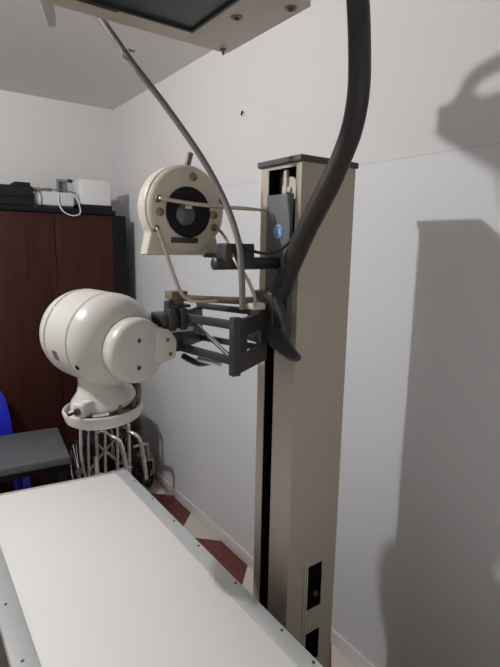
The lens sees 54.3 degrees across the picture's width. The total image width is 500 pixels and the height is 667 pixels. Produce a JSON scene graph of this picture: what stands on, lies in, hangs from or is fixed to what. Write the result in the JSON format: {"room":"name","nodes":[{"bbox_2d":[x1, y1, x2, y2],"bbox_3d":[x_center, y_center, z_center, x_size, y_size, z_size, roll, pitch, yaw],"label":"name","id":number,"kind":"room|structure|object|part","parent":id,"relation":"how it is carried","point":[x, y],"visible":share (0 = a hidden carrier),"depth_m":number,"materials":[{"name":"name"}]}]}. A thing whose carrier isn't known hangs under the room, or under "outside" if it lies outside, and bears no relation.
{"room":"radiology room","nodes":[
{"label":"radiology room","id":0,"kind":"room"},
{"bbox_2d":[0,90,115,215],"bbox_3d":[-2.667,-0.146,2.692,3.964,2.663,0.120,-6,12,-35],"label":"wall","id":1,"kind":"structure","parent":0,"point":[43,141],"depth_m":3.35,"materials":[{"name":"paint"}]},
{"bbox_2d":[0,0,211,109],"bbox_3d":[-1.070,-1.096,0.378,4.084,0.080,5.382,-6,12,-35],"label":"ceiling","id":2,"kind":"structure","parent":0,"point":[75,60],"depth_m":2.53,"materials":[{"name":"paint"}]},
{"bbox_2d":[231,14,242,20],"bbox_3d":[-0.030,-0.715,1.106,0.027,0.003,0.027,10,14,41],"label":"screw","id":3,"kind":"object","parent":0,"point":[234,17],"depth_m":1.10,"materials":[{"name":"gold metal"}]},
{"bbox_2d":[131,460,355,666],"bbox_3d":[-1.130,1.554,0.769,3.964,0.050,5.262,-6,12,-35],"label":"floor","id":4,"kind":"structure","parent":0,"point":[228,559],"depth_m":2.76,"materials":[{"name":"tile"}]},
{"bbox_2d":[0,391,30,490],"bbox_3d":[-1.492,0.760,2.720,0.442,0.811,0.456,-6,12,-35],"label":"plastic chair","id":5,"kind":"object","parent":4,"relation":"on","point":[5,421],"visible":0.34,"depth_m":2.92,"materials":[{"name":"blue plastic"}]},
{"bbox_3d":[-1.603,0.513,2.839,0.400,0.370,0.061,-6,12,-35],"label":"backrest","id":6,"kind":"part","parent":5,"relation":"part of","materials":[{"name":"blue plastic"}]},
{"bbox_3d":[-1.441,0.912,3.004,0.044,0.413,0.064,0,10,-3],"label":"leg","id":7,"kind":"part","parent":5,"relation":"part of","materials":[{"name":"blue plastic"}]},
{"bbox_3d":[-1.223,0.971,2.702,0.065,0.413,0.043,5,11,21],"label":"leg","id":8,"kind":"part","parent":5,"relation":"part of","materials":[{"name":"blue plastic"}]},
{"bbox_2d":[0,427,69,483],"bbox_3d":[-1.350,0.902,2.534,0.750,0.600,0.450,-5,12,-28],"label":"bench","id":9,"kind":"object","parent":4,"relation":"on","point":[37,452],"visible":0.54,"depth_m":2.48,"materials":[{"name":"grey plastic"}]},
{"bbox_3d":[-1.138,0.886,2.857,0.040,0.525,0.040,-5,12,-28],"label":"leg","id":10,"kind":"part","parent":9,"relation":"part of","materials":[{"name":"black metal"}]},
{"bbox_3d":[-0.962,0.947,2.538,0.040,0.525,0.040,-5,12,-28],"label":"leg","id":11,"kind":"part","parent":9,"relation":"part of","materials":[{"name":"black metal"}]},
{"bbox_2d":[0,204,131,493],"bbox_3d":[-1.651,0.145,3.124,1.685,1.872,0.431,-6,12,-35],"label":"wardrobe","id":12,"kind":"object","parent":4,"relation":"on","point":[47,253],"visible":0.53,"depth_m":3.10,"materials":[{"name":"brown wood"}]},
{"bbox_3d":[-1.714,0.174,2.861,0.391,1.775,0.020,-6,12,-35],"label":"door","id":13,"kind":"part","parent":12,"relation":"part of","materials":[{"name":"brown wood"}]},
{"bbox_2d":[0,181,34,205],"bbox_3d":[-1.619,-0.832,2.868,0.616,0.142,0.230,-6,12,-35],"label":"case","id":14,"kind":"object","parent":12,"relation":"on","point":[16,193],"visible":0.89,"depth_m":2.90,"materials":[{"name":"plastic"}]},
{"bbox_3d":[-1.414,-0.912,2.999,0.090,0.024,0.160,-6,12,-35],"label":"lid","id":15,"kind":"part","parent":14,"relation":"part of","materials":[{"name":"black plastic"}]},
{"bbox_3d":[-1.395,0.139,3.085,0.383,1.775,0.020,-6,12,-35],"label":"door","id":16,"kind":"part","parent":12,"relation":"part of","materials":[{"name":"brown wood"}]},
{"bbox_2d":[33,187,80,215],"bbox_3d":[-1.232,-0.830,3.082,0.270,0.173,0.184,-6,12,-35],"label":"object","id":17,"kind":"object","parent":12,"relation":"on","point":[44,197],"visible":0.98,"depth_m":3.02,"materials":[{"name":"grey plastic"}]},
{"bbox_3d":[-1.322,-0.837,3.026,0.018,0.075,0.146,-6,12,-35],"label":"plate","id":18,"kind":"part","parent":17,"relation":"part of","materials":[{"name":"white plastic"}]},
{"bbox_3d":[-1.236,-0.801,3.099,0.180,0.012,0.140,-6,12,-35],"label":"rail","id":19,"kind":"part","parent":17,"relation":"part of","materials":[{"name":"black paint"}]},
{"bbox_2d":[56,179,74,192],"bbox_3d":[-1.219,-0.926,3.253,0.115,0.204,0.065,-6,12,-35],"label":"bracket","id":20,"kind":"object","parent":12,"relation":"on","point":[61,183],"visible":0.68,"depth_m":3.25,"materials":[{"name":"grey plastic"}]},
{"bbox_3d":[-1.085,0.106,3.303,0.369,1.775,0.020,-6,12,-35],"label":"door","id":21,"kind":"part","parent":12,"relation":"part of","materials":[{"name":"brown wood"}]},
{"bbox_2d":[72,179,111,210],"bbox_3d":[-1.053,-0.910,3.230,0.217,0.184,0.179,-6,12,-35],"label":"carton","id":22,"kind":"object","parent":12,"relation":"on","point":[90,194],"visible":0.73,"depth_m":3.16,"materials":[{"name":"cardboard"}]},
{"bbox_2d":[68,377,156,487],"bbox_3d":[-0.846,0.626,3.133,0.615,0.941,0.622,-6,12,-35],"label":"wheelchair","id":23,"kind":"object","parent":4,"relation":"on","point":[149,464],"visible":0.55,"depth_m":2.99,"materials":[{"name":"silver metal"}]},
{"bbox_3d":[-0.950,0.688,2.813,0.025,0.467,0.068,7,12,31],"label":"brake lever","id":24,"kind":"part","parent":23,"relation":"part of","materials":[{"name":"silver metal"}]},
{"bbox_3d":[-1.008,0.532,3.018,0.008,0.210,0.255,-6,12,-35],"label":"panel","id":25,"kind":"part","parent":23,"relation":"part of","materials":[{"name":"fabric"}]},
{"bbox_3d":[-1.006,0.656,3.034,0.022,0.042,0.302,-6,12,-35],"label":"seat rail","id":26,"kind":"part","parent":23,"relation":"part of","materials":[{"name":"silver metal"}]},
{"bbox_3d":[-0.929,0.559,3.084,0.180,0.145,0.240,-6,12,-35],"label":"folded seat","id":27,"kind":"part","parent":23,"relation":"part of","materials":[{"name":"metal"}]},
{"bbox_3d":[-0.954,0.488,3.282,0.023,0.725,0.113,-6,12,-35],"label":"push post","id":28,"kind":"part","parent":23,"relation":"part of","materials":[{"name":"silver metal"}]},
{"bbox_3d":[-0.848,0.842,2.960,0.283,0.034,0.019,-8,14,-41],"label":"rail","id":29,"kind":"part","parent":23,"relation":"part of","materials":[{"name":"silver metal"}]},
{"bbox_3d":[-0.843,0.638,3.148,0.022,0.042,0.302,-6,12,-35],"label":"seat rail","id":30,"kind":"part","parent":23,"relation":"part of","materials":[{"name":"silver metal"}]},
{"bbox_3d":[-0.771,0.775,3.225,0.074,0.025,0.284,4,11,16],"label":"caster arm","id":31,"kind":"part","parent":23,"relation":"part of","materials":[{"name":"silver metal"}]},
{"bbox_2d":[0,469,322,666],"bbox_3d":[-0.148,1.118,1.108,0.580,0.722,2.300,-6,12,-35],"label":"examination table","id":32,"kind":"object","parent":4,"relation":"on","point":[95,571],"visible":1,"depth_m":1.34,"materials":[{"name":"white laminate"}]},
{"bbox_3d":[-0.114,0.946,1.030,0.568,0.290,2.150,-6,12,-35],"label":"table frame","id":33,"kind":"part","parent":32,"relation":"part of","materials":[{"name":"paint"}]},
{"bbox_2d":[253,154,358,666],"bbox_3d":[0.141,0.463,1.497,0.342,1.884,0.323,-6,12,-35],"label":"column","id":34,"kind":"structure","parent":4,"relation":"on","point":[300,403],"depth_m":1.39,"materials":[{"name":"metal"}]},
{"bbox_2d":[247,193,300,361],"bbox_3d":[0.076,-0.148,1.260,0.074,0.419,0.192,-6,12,-35],"label":"carriage","id":35,"kind":"object","parent":34,"relation":"attached to","point":[280,207],"visible":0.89,"depth_m":1.27,"materials":[{"name":"black paint"},{"name":"painted metal"},{"name":"plastic"}]},
{"bbox_2d":[151,290,266,376],"bbox_3d":[-0.100,-0.012,1.288,0.285,0.197,0.217,8,12,35],"label":"frame","id":36,"kind":"object","parent":35,"relation":"attached to","point":[185,324],"visible":0.8,"depth_m":1.25,"materials":[{"name":"black paint"}]},
{"bbox_2d":[39,288,176,429],"bbox_3d":[-0.382,0.061,1.272,0.336,0.344,0.245,10,13,40],"label":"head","id":37,"kind":"object","parent":36,"relation":"attached to","point":[106,340],"visible":1,"depth_m":1.19},
{"bbox_3d":[-0.482,0.055,1.210,0.020,0.025,0.009,9,13,39],"label":"rating plate","id":38,"kind":"part","parent":37,"relation":"part of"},
{"bbox_2d":[67,399,93,417],"bbox_3d":[-0.425,0.190,1.221,0.074,0.037,0.053,-6,12,-35],"label":"socket","id":39,"kind":"object","parent":37,"relation":"attached to","point":[83,408],"depth_m":1.21,"materials":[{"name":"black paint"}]},
{"bbox_3d":[-0.391,0.207,1.303,0.208,0.045,0.208,-6,12,-35],"label":"dish","id":40,"kind":"part","parent":37,"relation":"part of","materials":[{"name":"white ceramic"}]},
{"bbox_3d":[-0.332,0.198,1.250,0.009,0.031,0.009,-6,12,-35],"label":"diaphragm post","id":41,"kind":"part","parent":37,"relation":"part of","materials":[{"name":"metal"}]},
{"bbox_3d":[-0.311,0.190,1.298,0.013,0.031,0.013,-6,12,-35],"label":"diaphragm post","id":42,"kind":"part","parent":37,"relation":"part of","materials":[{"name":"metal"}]},
{"bbox_2d":[164,300,190,312],"bbox_3d":[-0.194,-0.070,1.283,0.059,0.034,0.049,-6,12,-35],"label":"block","id":43,"kind":"object","parent":36,"relation":"in","point":[170,306],"depth_m":1.26,"materials":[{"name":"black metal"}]},
{"bbox_3d":[-0.182,-0.015,1.387,0.013,0.112,0.147,7,12,28],"label":"plate","id":44,"kind":"part","parent":36,"relation":"part of","materials":[{"name":"black paint"}]},
{"bbox_2d":[138,152,267,305],"bbox_3d":[-0.118,-0.283,1.293,0.326,0.392,0.218,4,11,15],"label":"round lamp housing","id":45,"kind":"object","parent":36,"relation":"attached to","point":[180,208],"visible":0.97,"depth_m":1.26,"materials":[{"name":"metal"}]},
{"bbox_2d":[152,225,159,232],"bbox_3d":[-0.235,-0.263,1.224,0.019,0.019,0.009,-6,12,-35],"label":"socket","id":46,"kind":"object","parent":45,"relation":"attached to","point":[156,228],"depth_m":1.22,"materials":[{"name":"metal"}]},
{"bbox_2d":[154,194,160,201],"bbox_3d":[-0.228,-0.337,1.215,0.019,0.019,0.009,-6,12,-35],"label":"screw","id":47,"kind":"object","parent":45,"relation":"attached to","point":[157,197],"depth_m":1.21,"materials":[{"name":"metal"}]},
{"bbox_3d":[-0.171,-0.244,1.278,0.078,0.014,0.003,-6,12,-35],"label":"name plate","id":48,"kind":"part","parent":45,"relation":"part of","materials":[{"name":"brown metal"}]},
{"bbox_3d":[-0.134,-0.172,1.237,0.220,0.190,0.033,0,10,-3],"label":"guide rod","id":49,"kind":"part","parent":45,"relation":"part of","materials":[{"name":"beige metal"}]},
{"bbox_3d":[-0.091,-0.331,1.246,0.294,0.028,0.026,-2,11,-14],"label":"guide rod","id":50,"kind":"part","parent":45,"relation":"part of","materials":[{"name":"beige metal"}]},
{"bbox_2d":[211,224,217,230],"bbox_3d":[-0.095,-0.287,1.321,0.019,0.019,0.009,-6,12,-35],"label":"socket","id":51,"kind":"object","parent":45,"relation":"attached to","point":[214,227],"depth_m":1.32,"materials":[{"name":"metal"}]},
{"bbox_3d":[-0.057,-0.178,1.257,0.057,0.200,0.194,-6,12,-35],"label":"guide rod","id":52,"kind":"part","parent":45,"relation":"part of","materials":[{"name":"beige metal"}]},
{"bbox_3d":[-0.104,0.072,1.245,0.078,0.013,0.013,10,13,40],"label":"tie rod","id":53,"kind":"part","parent":36,"relation":"part of","materials":[{"name":"silver metal"}]},
{"bbox_3d":[-0.093,-0.089,1.270,0.236,0.022,0.047,1,10,0],"label":"rod","id":54,"kind":"part","parent":36,"relation":"part of","materials":[{"name":"metal"}]},
{"bbox_3d":[-0.036,0.032,1.161,0.023,0.142,0.021,-6,12,-35],"label":"corner post","id":55,"kind":"part","parent":36,"relation":"part of","materials":[{"name":"black metal"}]},
{"bbox_3d":[0.005,0.019,1.235,0.013,0.130,0.168,6,11,24],"label":"plate","id":56,"kind":"part","parent":36,"relation":"part of","materials":[{"name":"black paint"}]},
{"bbox_3d":[0.076,-0.181,1.309,0.012,0.370,0.100,-6,12,-35],"label":"panel","id":57,"kind":"part","parent":35,"relation":"part of","materials":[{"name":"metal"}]},
{"bbox_3d":[0.078,0.007,1.277,0.061,0.108,0.170,-6,12,-35],"label":"lock lever","id":58,"kind":"part","parent":35,"relation":"part of","materials":[{"name":"black paint"}]},
{"bbox_2d":[211,0,370,304],"bbox_3d":[0.099,-0.433,1.184,0.447,0.851,0.272,7,12,31],"label":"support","id":59,"kind":"object","parent":34,"relation":"attached to","point":[330,181],"visible":0.75,"depth_m":1.06,"materials":[{"name":"black paint"}]},
{"bbox_2d":[38,0,310,54],"bbox_3d":[-0.324,-0.713,0.929,0.880,0.072,0.335,-6,12,-35],"label":"panel","id":60,"kind":"object","parent":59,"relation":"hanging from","point":[223,26],"visible":1,"depth_m":1.10,"materials":[{"name":"metal"}]},
{"bbox_2d":[40,0,55,26],"bbox_3d":[-0.429,-0.683,1.041,0.031,0.060,0.020,-6,12,-35],"label":"strap","id":61,"kind":"object","parent":60,"relation":"hanging from","point":[47,5],"visible":1,"depth_m":1.04,"materials":[{"name":"white plastic"}]},
{"bbox_3d":[-0.344,-0.692,0.895,0.679,0.004,0.252,-6,12,-35],"label":"dark glass","id":62,"kind":"part","parent":60,"relation":"part of","materials":[{"name":"black glass"}]},
{"bbox_2d":[96,17,245,309],"bbox_3d":[-0.249,-0.459,1.148,0.491,0.795,0.106,1,10,-1],"label":"cable","id":63,"kind":"object","parent":60,"relation":"hanging from","point":[125,54],"visible":0.96,"depth_m":1.17,"materials":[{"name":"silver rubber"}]},
{"bbox_2d":[242,239,290,254],"bbox_3d":[0.045,-0.223,1.219,0.154,0.054,0.029,-3,11,-20],"label":"cable","id":64,"kind":"object","parent":59,"relation":"hanging from","point":[283,247],"visible":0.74,"depth_m":1.23,"materials":[{"name":"black rubber"}]},
{"bbox_2d":[301,561,321,657],"bbox_3d":[0.183,0.863,1.510,0.078,0.385,0.034,-6,12,-35],"label":"panel","id":65,"kind":"object","parent":34,"relation":"attached to","point":[311,571],"depth_m":1.50,"materials":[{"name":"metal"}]},
{"bbox_2d":[285,5,296,11],"bbox_3d":[0.089,-0.705,1.059,0.027,0.003,0.027,-1,10,-10],"label":"screw","id":66,"kind":"object","parent":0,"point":[288,8],"depth_m":1.05,"materials":[{"name":"gold metal"}]},
{"bbox_2d":[113,0,499,666],"bbox_3d":[0.521,0.078,1.756,0.120,2.663,5.382,-6,12,-35],"label":"wall","id":67,"kind":"structure","parent":0,"point":[417,567],"depth_m":1.71,"materials":[{"name":"paint"}]},
{"bbox_2d":[135,453,374,666],"bbox_3d":[0.482,1.321,1.892,0.010,0.066,5.262,-6,12,-35],"label":"baseboard","id":68,"kind":"structure","parent":67,"relation":"attached to","point":[337,640],"depth_m":2.70,"materials":[{"name":"wood"}]}
]}

